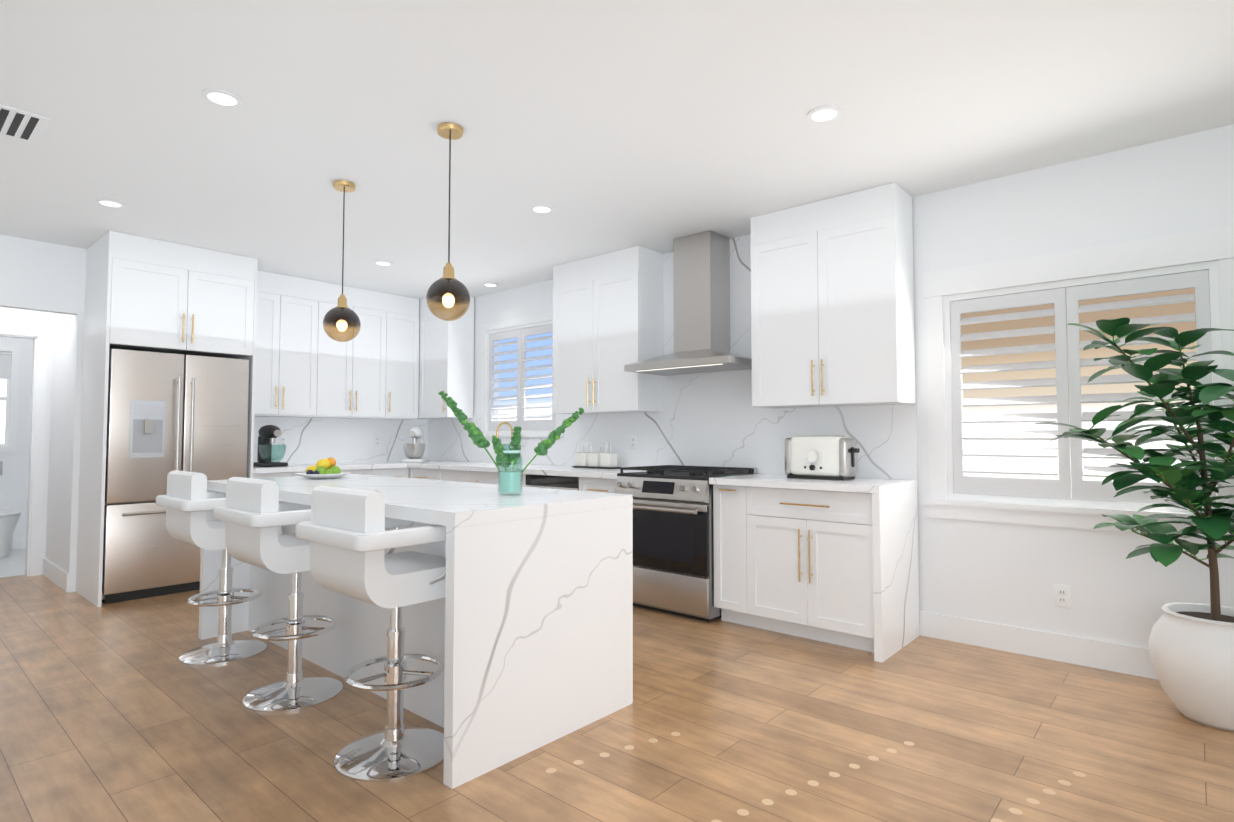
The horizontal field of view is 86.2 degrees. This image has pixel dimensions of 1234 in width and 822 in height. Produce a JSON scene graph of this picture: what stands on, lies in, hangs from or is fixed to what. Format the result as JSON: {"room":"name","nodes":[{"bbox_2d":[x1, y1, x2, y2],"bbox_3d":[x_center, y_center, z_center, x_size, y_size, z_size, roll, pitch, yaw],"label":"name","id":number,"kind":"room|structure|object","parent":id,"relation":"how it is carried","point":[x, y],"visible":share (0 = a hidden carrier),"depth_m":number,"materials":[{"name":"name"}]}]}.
{"room":"kitchen","nodes":[
{"label":"kitchen","id":0,"kind":"room"},
{"bbox_2d":[0,337,32,535],"bbox_3d":[-8.067,0.056,5.055,0.100,2.630,7.000,-2,-3,41],"label":"wall","id":1,"kind":"structure","parent":0,"point":[14,484],"depth_m":6.97,"materials":[{"name":"white paint"}]},
{"bbox_2d":[0,345,19,451],"bbox_3d":[-6.502,-0.134,6.803,0.090,1.110,0.500,-2,-3,41],"label":"bathroom window","id":2,"kind":"structure","parent":1,"relation":"in","point":[9,369],"depth_m":6.93,"materials":[{"name":"white paint"}]},
{"bbox_2d":[12,535,25,548],"bbox_3d":[-6.337,1.376,6.898,0.014,0.140,1.670,-2,-3,41],"label":"baseboard","id":3,"kind":"structure","parent":1,"relation":"attached to","point":[18,541],"depth_m":6.94,"materials":[{"name":"white paint"}]},
{"bbox_2d":[0,307,51,574],"bbox_3d":[-4.898,0.085,5.772,0.150,2.630,1.750,-2,-3,41],"label":"wall","id":4,"kind":"structure","parent":0,"point":[8,316],"depth_m":5.64,"materials":[{"name":"white paint"}]},
{"bbox_2d":[0,325,48,575],"bbox_3d":[-5.207,0.335,5.388,0.116,2.100,0.800,-2,-3,41],"label":"door frame","id":5,"kind":"structure","parent":4,"relation":"attached to","point":[39,337],"depth_m":5.62,"materials":[{"name":"white paint"}]},
{"bbox_2d":[0,235,86,572],"bbox_3d":[-5.162,0.013,3.959,0.100,2.630,9.170,-2,-3,41],"label":"wall","id":6,"kind":"structure","parent":0,"point":[40,276],"depth_m":5.00,"materials":[{"name":"white paint"}]},
{"bbox_2d":[254,270,325,417],"bbox_3d":[-3.102,-0.590,6.004,0.314,1.258,0.738,-2,-3,41],"label":"upper cabinet","id":7,"kind":"object","parent":6,"relation":"attached to","point":[306,366],"depth_m":5.95,"materials":[{"name":"white paint"}]},
{"bbox_2d":[326,282,393,417],"bbox_3d":[-2.672,-0.571,6.497,0.314,1.258,0.810,-2,-3,41],"label":"upper cabinet","id":8,"kind":"object","parent":6,"relation":"attached to","point":[359,370],"depth_m":6.47,"materials":[{"name":"white paint"}]},
{"bbox_2d":[394,295,418,419],"bbox_3d":[-2.342,-0.556,6.874,0.314,1.258,0.434,-2,-3,41],"label":"upper cabinet","id":9,"kind":"object","parent":6,"relation":"attached to","point":[406,309],"depth_m":6.83,"materials":[{"name":"white paint"}]},
{"bbox_2d":[44,313,74,571],"bbox_3d":[-4.517,0.072,5.433,0.870,2.630,0.100,-2,-3,41],"label":"wall","id":10,"kind":"structure","parent":0,"point":[61,328],"depth_m":5.40,"materials":[{"name":"white paint"}]},
{"bbox_2d":[43,558,75,591],"bbox_3d":[-4.513,1.313,5.317,1.004,0.140,0.034,-2,-3,41],"label":"baseboard","id":11,"kind":"structure","parent":10,"relation":"attached to","point":[66,581],"depth_m":5.16,"materials":[{"name":"white paint"}]},
{"bbox_2d":[0,548,1233,821],"bbox_3d":[-0.255,1.317,3.041,14.450,0.051,4.320,-2,-3,41],"label":"floor","id":12,"kind":"structure","parent":0,"point":[114,713],"depth_m":2.56,"materials":[{"name":"brown wood"}]},
{"bbox_2d":[0,461,20,557],"bbox_3d":[-6.189,0.971,6.539,0.724,0.920,0.410,-2,-3,41],"label":"toilet","id":13,"kind":"object","parent":12,"relation":"on","point":[9,518],"visible":1,"depth_m":6.44,"materials":[{"name":"white ceramic"}]},
{"bbox_2d":[76,230,257,606],"bbox_3d":[-3.514,0.063,5.194,0.750,2.628,0.980,-2,-3,41],"label":"surround","id":14,"kind":"object","parent":12,"relation":"on","point":[147,294],"visible":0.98,"depth_m":4.91,"materials":[{"name":"white paint"}]},
{"bbox_2d":[102,348,248,603],"bbox_3d":[-3.506,0.476,5.171,0.736,1.800,0.910,-2,-3,41],"label":"fridge","id":15,"kind":"object","parent":12,"relation":"on","point":[167,413],"visible":0.58,"depth_m":4.85,"materials":[{"name":"silver metal"}]},
{"bbox_2d":[155,470,281,665],"bbox_3d":[-2.158,0.818,3.580,0.501,0.990,0.490,-2,-3,41],"label":"stool","id":16,"kind":"object","parent":12,"relation":"on","point":[187,501],"visible":0.79,"depth_m":3.46,"materials":[{"name":"silver metal"}]},
{"bbox_2d":[213,477,342,712],"bbox_3d":[-1.495,0.795,3.002,0.501,0.990,0.490,-2,-3,41],"label":"stool","id":17,"kind":"object","parent":12,"relation":"on","point":[253,514],"visible":0.83,"depth_m":2.88,"materials":[{"name":"silver metal"}]},
{"bbox_2d":[253,471,304,477],"bbox_3d":[-2.987,0.968,5.869,0.584,0.872,0.778,-2,-3,41],"label":"base cabinet","id":18,"kind":"object","parent":12,"relation":"on","point":[280,474],"depth_m":5.56,"materials":[{"name":"white paint"}]},
{"bbox_2d":[295,486,445,781],"bbox_3d":[-0.847,0.773,2.437,0.501,0.990,0.490,-2,-3,41],"label":"stool","id":19,"kind":"object","parent":12,"relation":"on","point":[346,535],"visible":0.9,"depth_m":2.33,"materials":[{"name":"silver metal"}]},
{"bbox_2d":[341,468,408,477],"bbox_3d":[-2.543,0.988,6.377,0.584,0.872,0.815,-2,-3,41],"label":"base cabinet","id":20,"kind":"object","parent":12,"relation":"on","point":[398,472],"depth_m":6.32,"materials":[{"name":"white paint"}]},
{"bbox_2d":[253,417,427,472],"bbox_3d":[-2.553,0.286,6.369,0.642,0.525,2.062,-2,-3,41],"label":"backsplash","id":21,"kind":"structure","parent":20,"relation":"on","point":[346,444],"depth_m":6.53,"materials":[{"name":"stone"}]},
{"bbox_2d":[253,425,287,466],"bbox_3d":[-3.042,0.303,5.782,0.338,0.364,0.220,-2,-3,41],"label":"coffee maker","id":22,"kind":"object","parent":21,"relation":"on","point":[268,434],"visible":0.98,"depth_m":5.73,"materials":[{"name":"black plastic"}]},
{"bbox_2d":[279,435,286,447],"bbox_3d":[-3.127,0.286,6.175,0.006,0.115,0.075,-2,-3,41],"label":"electrical outlet","id":23,"kind":"object","parent":21,"relation":"attached to","point":[283,440],"visible":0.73,"depth_m":6.18,"materials":[{"name":"white paint"}]},
{"bbox_2d":[374,436,380,446],"bbox_3d":[-2.502,0.315,6.891,0.006,0.115,0.075,-2,-3,41],"label":"electrical outlet","id":24,"kind":"object","parent":21,"relation":"attached to","point":[377,441],"visible":1,"depth_m":6.89,"materials":[{"name":"white paint"}]},
{"bbox_2d":[402,427,427,462],"bbox_3d":[-2.078,0.344,6.813,0.354,0.364,0.354,-2,-3,41],"label":"mixer","id":25,"kind":"object","parent":21,"relation":"on","point":[414,450],"visible":1,"depth_m":6.69,"materials":[{"name":"white metal"}]},
{"bbox_2d":[198,474,632,788],"bbox_3d":[-1.185,0.848,3.393,2.510,0.915,0.940,-2,-3,41],"label":"kitchen island","id":26,"kind":"object","parent":12,"relation":"on","point":[522,630],"visible":0.77,"depth_m":2.64,"materials":[{"name":"stone"}]},
{"bbox_2d":[296,457,350,478],"bbox_3d":[-1.823,0.354,4.104,0.316,0.128,0.316,-2,-3,41],"label":"fruit plate","id":27,"kind":"object","parent":26,"relation":"on","point":[327,468],"visible":1,"depth_m":4.05,"materials":[{"name":"multicoloured food"}]},
{"bbox_2d":[438,391,583,494],"bbox_3d":[-0.472,0.142,2.954,0.461,0.459,0.474,-2,-3,41],"label":"potted plant","id":28,"kind":"object","parent":26,"relation":"on","point":[510,481],"visible":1,"depth_m":2.93,"materials":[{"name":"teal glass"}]},
{"bbox_2d":[408,468,431,479],"bbox_3d":[-1.649,0.994,6.528,0.538,0.872,0.591,-2,-3,41],"label":"base cabinet","id":29,"kind":"object","parent":12,"relation":"on","point":[418,473],"depth_m":6.38,"materials":[{"name":"white paint"}]},
{"bbox_2d":[432,469,498,484],"bbox_3d":[-1.044,0.973,6.000,1.310,0.872,0.591,-2,-3,41],"label":"base cabinet","id":30,"kind":"object","parent":12,"relation":"on","point":[437,474],"depth_m":5.91,"materials":[{"name":"white paint"}]},
{"bbox_2d":[386,234,919,662],"bbox_3d":[-0.365,0.072,5.426,5.186,2.628,0.642,-2,-3,41],"label":"countertop","id":31,"kind":"structure","parent":30,"relation":"on","point":[716,419],"depth_m":4.73,"materials":[{"name":"stone"}]},
{"bbox_2d":[496,422,512,440],"bbox_3d":[-1.075,0.302,6.225,0.118,0.400,0.216,-2,-3,41],"label":"faucet","id":32,"kind":"object","parent":31,"relation":"on","point":[502,423],"visible":0.58,"depth_m":6.18,"materials":[{"name":"gold metal"}]},
{"bbox_2d":[572,442,620,468],"bbox_3d":[-0.173,0.364,5.478,0.440,0.218,0.120,-2,-3,41],"label":"canisters","id":33,"kind":"object","parent":31,"relation":"on","point":[600,460],"visible":1,"depth_m":5.42,"materials":[{"name":"white ceramic"}]},
{"bbox_2d":[630,435,636,448],"bbox_3d":[0.132,0.255,5.390,0.075,0.115,0.006,-2,-3,41],"label":"electrical outlet","id":34,"kind":"object","parent":31,"relation":"attached to","point":[633,441],"visible":1,"depth_m":5.38,"materials":[{"name":"white paint"}]},
{"bbox_2d":[784,436,859,479],"bbox_3d":[1.259,0.285,4.054,0.437,0.262,0.228,-2,-3,41],"label":"toaster","id":35,"kind":"object","parent":31,"relation":"on","point":[823,457],"visible":1,"depth_m":3.97,"materials":[{"name":"white metal"}]},
{"bbox_2d":[521,474,575,489],"bbox_3d":[-0.347,0.949,5.392,0.659,0.872,0.591,-2,-3,41],"label":"dishwasher","id":36,"kind":"object","parent":12,"relation":"on","point":[529,480],"depth_m":5.18,"materials":[{"name":"black metal"}]},
{"bbox_2d":[576,477,616,492],"bbox_3d":[0.062,0.935,5.035,0.429,0.872,0.591,-2,-3,41],"label":"base cabinet","id":37,"kind":"object","parent":12,"relation":"on","point":[605,485],"depth_m":4.85,"materials":[{"name":"white paint"}]},
{"bbox_2d":[615,465,756,621],"bbox_3d":[0.469,0.875,4.596,0.752,0.957,0.712,-2,-3,41],"label":"range","id":38,"kind":"object","parent":12,"relation":"on","point":[673,551],"visible":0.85,"depth_m":4.32,"materials":[{"name":"silver metal"}]},
{"bbox_2d":[713,485,735,622],"bbox_3d":[0.914,0.905,4.296,0.298,0.872,0.584,-2,-3,41],"label":"base cabinet","id":39,"kind":"object","parent":12,"relation":"on","point":[724,496],"depth_m":4.13,"materials":[{"name":"white paint"}]},
{"bbox_2d":[736,486,873,652],"bbox_3d":[1.254,0.894,3.999,0.830,0.872,0.584,-2,-3,41],"label":"base cabinet","id":40,"kind":"object","parent":12,"relation":"on","point":[797,562],"depth_m":3.77,"materials":[{"name":"white paint"}]},
{"bbox_2d":[1031,317,1233,731],"bbox_3d":[2.392,0.440,2.744,1.108,1.679,0.807,-2,-3,41],"label":"plant","id":41,"kind":"object","parent":12,"relation":"on","point":[1191,648],"visible":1,"depth_m":2.74,"materials":[{"name":"green plant"}]},
{"bbox_2d":[0,0,1233,298],"bbox_3d":[-1.900,-1.436,1.266,14.450,0.050,9.320,-2,-3,41],"label":"ceiling","id":42,"kind":"structure","parent":0,"point":[608,126],"depth_m":2.97,"materials":[{"name":"white paint"}]},
{"bbox_2d":[0,104,50,143],"bbox_3d":[-2.798,-1.334,3.070,0.380,0.009,0.200,-2,-3,41],"label":"ceiling vent","id":43,"kind":"object","parent":42,"relation":"in","point":[22,125],"visible":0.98,"depth_m":3.06,"materials":[{"name":"white metal"}]},
{"bbox_2d":[95,199,125,207],"bbox_3d":[-3.159,-1.293,4.114,0.154,0.008,0.154,-2,-3,41],"label":"recessed light","id":44,"kind":"object","parent":42,"relation":"in","point":[110,203],"visible":0.98,"depth_m":4.11,"materials":[{"name":"white paint"}]},
{"bbox_2d":[201,89,242,107],"bbox_3d":[-1.698,-1.344,2.840,0.154,0.008,0.154,-2,-3,41],"label":"recessed light","id":45,"kind":"object","parent":42,"relation":"in","point":[222,98],"visible":1,"depth_m":2.84,"materials":[{"name":"white paint"}]},
{"bbox_2d":[323,180,360,341],"bbox_3d":[-1.572,-0.852,3.786,0.200,0.914,0.200,-2,-3,41],"label":"pendant light","id":46,"kind":"object","parent":42,"relation":"hanging from","point":[341,316],"visible":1,"depth_m":3.75,"materials":[{"name":"black glass"}]},
{"bbox_2d":[374,261,392,265],"bbox_3d":[-1.958,-1.236,5.534,0.154,0.008,0.154,-2,-3,41],"label":"recessed light","id":47,"kind":"object","parent":42,"relation":"in","point":[383,263],"visible":1,"depth_m":5.53,"materials":[{"name":"white paint"}]},
{"bbox_2d":[426,123,469,320],"bbox_3d":[-0.789,-0.879,3.103,0.200,0.914,0.200,-2,-3,41],"label":"pendant light","id":48,"kind":"object","parent":42,"relation":"hanging from","point":[448,289],"visible":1,"depth_m":3.07,"materials":[{"name":"black glass"}]},
{"bbox_2d":[482,283,498,286],"bbox_3d":[-1.210,-1.205,6.314,0.154,0.008,0.154,-2,-3,41],"label":"recessed light","id":49,"kind":"object","parent":42,"relation":"in","point":[490,284],"visible":0.96,"depth_m":6.29,"materials":[{"name":"white paint"}]},
{"bbox_2d":[530,205,553,213],"bbox_3d":[-0.480,-1.289,4.218,0.154,0.008,0.154,-2,-3,41],"label":"recessed light","id":50,"kind":"object","parent":42,"relation":"in","point":[542,209],"visible":1,"depth_m":4.22,"materials":[{"name":"white paint"}]},
{"bbox_2d":[806,106,841,122],"bbox_3d":[0.936,-1.338,2.982,0.154,0.008,0.154,-2,-3,41],"label":"recessed light","id":51,"kind":"object","parent":42,"relation":"in","point":[824,114],"visible":1,"depth_m":2.98,"materials":[{"name":"white paint"}]},
{"bbox_2d":[473,124,1233,647],"bbox_3d":[2.212,0.003,3.707,11.540,2.630,0.150,-2,-3,41],"label":"wall","id":52,"kind":"structure","parent":0,"point":[1003,574],"depth_m":3.51,"materials":[{"name":"white paint"}]},
{"bbox_2d":[418,296,473,418],"bbox_3d":[-1.779,-0.555,6.888,0.504,1.258,0.314,-2,-3,41],"label":"upper cabinet","id":53,"kind":"object","parent":52,"relation":"attached to","point":[446,348],"depth_m":6.76,"materials":[{"name":"white paint"}]},
{"bbox_2d":[481,312,563,436],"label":"window","id":54,"kind":"structure","parent":52,"relation":"in","point":[521,329],"depth_m":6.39,"materials":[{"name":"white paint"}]},
{"bbox_2d":[552,245,663,414],"bbox_3d":[-0.090,-0.614,5.414,0.940,1.258,0.314,-2,-3,41],"label":"upper cabinet","id":55,"kind":"object","parent":52,"relation":"attached to","point":[608,307],"depth_m":5.21,"materials":[{"name":"white paint"}]},
{"bbox_2d":[624,230,751,375],"bbox_3d":[0.547,-0.781,4.751,0.890,0.977,0.484,-2,-3,41],"label":"range hood","id":56,"kind":"object","parent":52,"relation":"attached to","point":[701,273],"visible":0.96,"depth_m":4.72,"materials":[{"name":"silver metal"}]},
{"bbox_2d":[750,182,915,407],"bbox_3d":[1.337,-0.663,4.169,0.930,1.258,0.314,-2,-3,41],"label":"upper cabinet","id":57,"kind":"object","parent":52,"relation":"attached to","point":[832,303],"depth_m":3.99,"materials":[{"name":"white paint"}]},
{"bbox_2d":[920,611,1157,679],"bbox_3d":[4.151,1.175,1.857,6.248,0.140,0.014,-2,-3,41],"label":"baseboard","id":58,"kind":"structure","parent":52,"relation":"attached to","point":[1115,657],"depth_m":3.50,"materials":[{"name":"white paint"}]},
{"bbox_2d":[1054,584,1070,607],"bbox_3d":[2.333,0.969,3.457,0.075,0.115,0.006,-2,-3,41],"label":"electrical outlet","id":59,"kind":"object","parent":52,"relation":"attached to","point":[1062,595],"visible":1,"depth_m":3.45,"materials":[{"name":"white paint"}]},
{"bbox_2d":[923,225,1233,537],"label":"window","id":60,"kind":"structure","parent":52,"relation":"in","point":[1069,279],"depth_m":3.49,"materials":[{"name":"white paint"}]},
{"label":"outside","id":61,"kind":"structure","parent":0,"visible":0},
{"bbox_2d":[0,379,6,443],"bbox_3d":[-6.747,-0.100,7.030,0.001,1.900,1.100,-2,-3,41],"label":"bathroom window","id":62,"kind":"structure","parent":61,"point":[3,384],"depth_m":7.14,"materials":[{"name":"glass"}]}
]}

